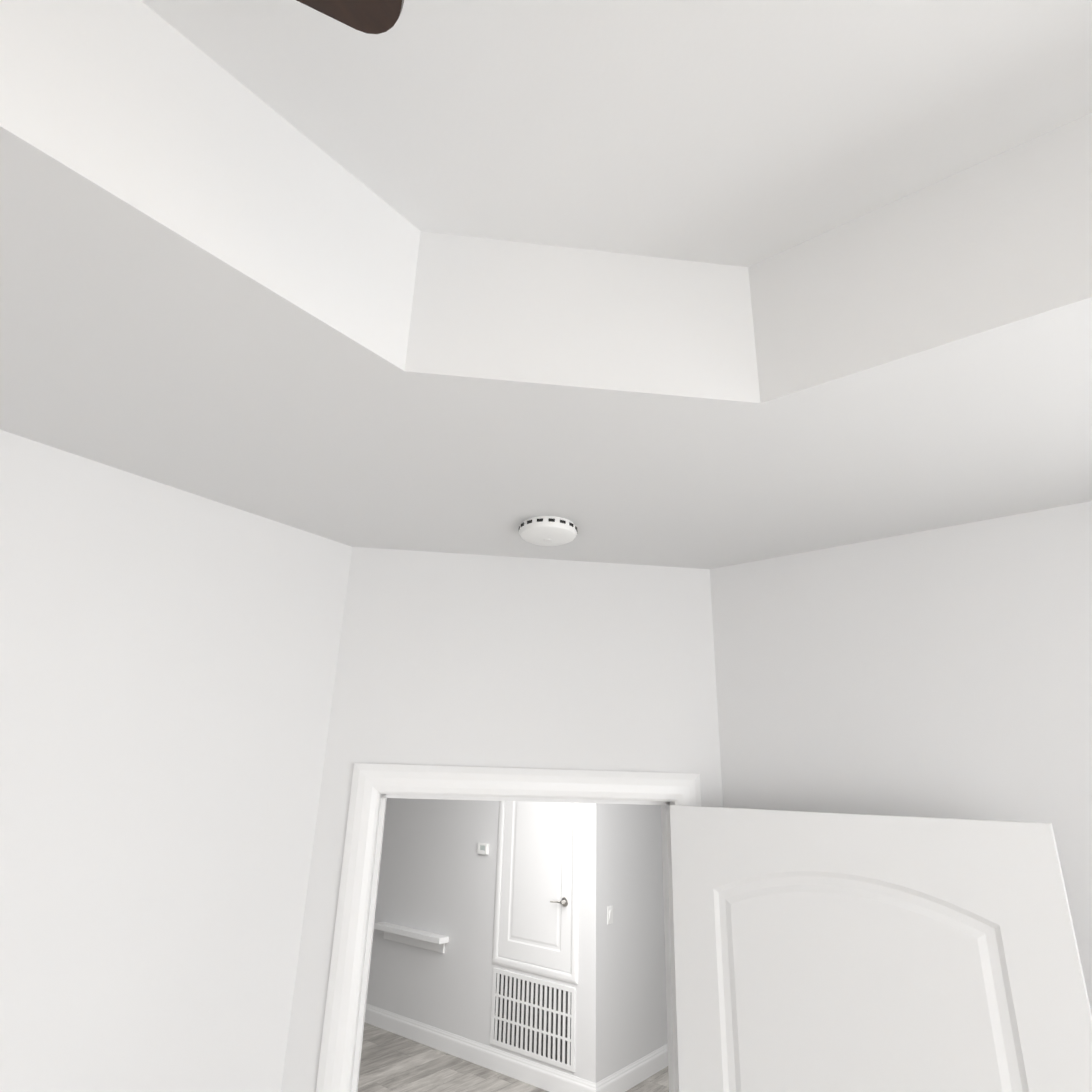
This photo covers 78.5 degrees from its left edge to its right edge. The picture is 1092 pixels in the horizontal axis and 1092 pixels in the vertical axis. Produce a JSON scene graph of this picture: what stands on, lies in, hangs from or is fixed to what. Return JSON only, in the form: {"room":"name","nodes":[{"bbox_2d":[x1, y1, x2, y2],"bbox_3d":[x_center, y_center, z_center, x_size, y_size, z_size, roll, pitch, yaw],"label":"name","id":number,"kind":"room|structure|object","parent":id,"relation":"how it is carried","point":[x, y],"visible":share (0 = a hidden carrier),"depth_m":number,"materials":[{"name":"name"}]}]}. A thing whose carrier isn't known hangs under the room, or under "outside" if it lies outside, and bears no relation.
{"room":"bedroom","nodes":[
{"label":"bedroom","id":0,"kind":"room"},
{"bbox_2d":[0,430,351,1091],"bbox_3d":[-1.747,0.597,0.342,0.120,3.200,3.611,-13,-24,36],"label":"wall","id":1,"kind":"structure","parent":0,"point":[168,659],"depth_m":1.45,"materials":[{"name":"paint"}]},
{"bbox_2d":[281,547,722,1091],"bbox_3d":[-0.069,1.132,1.715,1.196,3.200,0.120,4,-20,-6],"label":"wall","id":2,"kind":"structure","parent":0,"point":[458,659],"depth_m":1.91,"materials":[{"name":"paint"}]},
{"bbox_2d":[316,763,700,1091],"bbox_3d":[-0.077,1.636,1.537,0.950,2.131,0.157,4,-20,-6],"label":"door frame","id":3,"kind":"structure","parent":2,"relation":"attached to","point":[371,783],"depth_m":1.76,"materials":[{"name":"white wood"}]},
{"bbox_2d":[670,805,1091,1091],"bbox_3d":[0.634,1.583,1.221,0.846,2.035,0.143,-13,-24,36],"label":"door","id":4,"kind":"structure","parent":2,"relation":"in","point":[827,952],"depth_m":1.42,"materials":[{"name":"white wood"}]},
{"bbox_2d":[358,1022,668,1091],"bbox_3d":[-0.552,3.160,2.538,10.200,0.100,10.500,-13,-24,36],"label":"floor","id":5,"kind":"structure","parent":0,"point":[391,1062],"depth_m":5.07,"materials":[{"name":"wood"}]},
{"bbox_2d":[366,798,667,1082],"bbox_3d":[-0.436,3.184,7.539,4.460,3.200,3.000,-13,-24,36],"label":"wall block","id":6,"kind":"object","parent":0,"point":[437,873],"visible":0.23,"depth_m":5.57,"materials":[{"name":"paint"}]},
{"bbox_2d":[374,922,448,952],"bbox_3d":[-1.218,3.498,5.962,0.880,0.132,0.110,-13,-24,36],"label":"shelf","id":7,"kind":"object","parent":6,"relation":"attached to","point":[417,938],"depth_m":5.93,"materials":[{"name":"white wood"}]},
{"bbox_2d":[365,1003,600,1091],"bbox_3d":[-1.367,4.196,5.888,4.374,0.140,0.014,-13,-24,36],"label":"baseboard","id":8,"kind":"structure","parent":6,"relation":"attached to","point":[538,1075],"depth_m":5.24,"materials":[{"name":"white wood"}]},
{"bbox_2d":[477,843,488,854],"bbox_3d":[-0.547,2.623,5.785,0.116,0.090,0.026,-13,-24,36],"label":"thermostat","id":9,"kind":"object","parent":6,"relation":"attached to","point":[483,848],"visible":1,"depth_m":5.77,"materials":[{"name":"white plastic"}]},
{"bbox_2d":[490,968,575,1071],"bbox_3d":[-0.110,3.570,5.068,0.810,0.510,0.010,-13,-24,36],"label":"air vent grille","id":10,"kind":"object","parent":6,"relation":"attached to","point":[532,1017],"visible":1,"depth_m":5.05,"materials":[{"name":"white metal"}]},
{"bbox_2d":[492,801,579,983],"bbox_3d":[-0.088,2.518,5.429,0.850,1.655,0.084,-13,-24,36],"label":"door","id":11,"kind":"structure","parent":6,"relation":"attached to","point":[536,912],"depth_m":5.35,"materials":[{"name":"white wood"}]},
{"bbox_2d":[607,905,612,924],"bbox_3d":[0.495,2.820,5.107,0.012,0.122,0.076,-13,-24,36],"label":"light switch","id":12,"kind":"object","parent":6,"relation":"attached to","point":[609,914],"visible":1,"depth_m":5.10,"materials":[{"name":"white plastic"}]},
{"bbox_2d":[601,1044,667,1091],"bbox_3d":[1.282,4.210,5.712,0.014,0.140,2.984,-13,-24,36],"label":"baseboard","id":13,"kind":"structure","parent":6,"relation":"attached to","point":[624,1079],"depth_m":4.99,"materials":[{"name":"white wood"}]},
{"bbox_2d":[0,0,1091,568],"bbox_3d":[0.053,-0.903,-0.026,3.700,0.400,4.226,-13,-24,36],"label":"ceiling soffit","id":14,"kind":"structure","parent":0,"point":[704,284],"depth_m":1.09,"materials":[{"name":"white paint"}]},
{"bbox_2d":[519,516,576,545],"bbox_3d":[0.005,-0.034,1.770,0.155,0.042,0.155,-13,-24,36],"label":"smoke detector","id":15,"kind":"object","parent":14,"relation":"attached to","point":[547,530],"visible":1,"depth_m":1.73,"materials":[{"name":"white plastic"}]},
{"bbox_2d":[710,501,1091,1012],"bbox_3d":[1.698,0.883,0.870,3.085,3.200,0.120,-13,-24,36],"label":"wall","id":16,"kind":"structure","parent":0,"point":[944,672],"depth_m":1.65,"materials":[{"name":"paint"}]},
{"bbox_3d":[0.057,-1.055,0.028,3.940,0.119,4.466,-13,-24,36],"label":"ceiling","id":17,"kind":"structure","parent":0,"visible":0},
{"bbox_2d":[296,0,403,33],"bbox_3d":[0.078,-0.574,-0.165,1.252,0.912,1.293,-13,-24,36],"label":"fan","id":18,"kind":"object","parent":17,"relation":"hanging from","point":[373,16],"visible":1,"depth_m":0.45,"materials":[{"name":"brown wood"}]}
]}

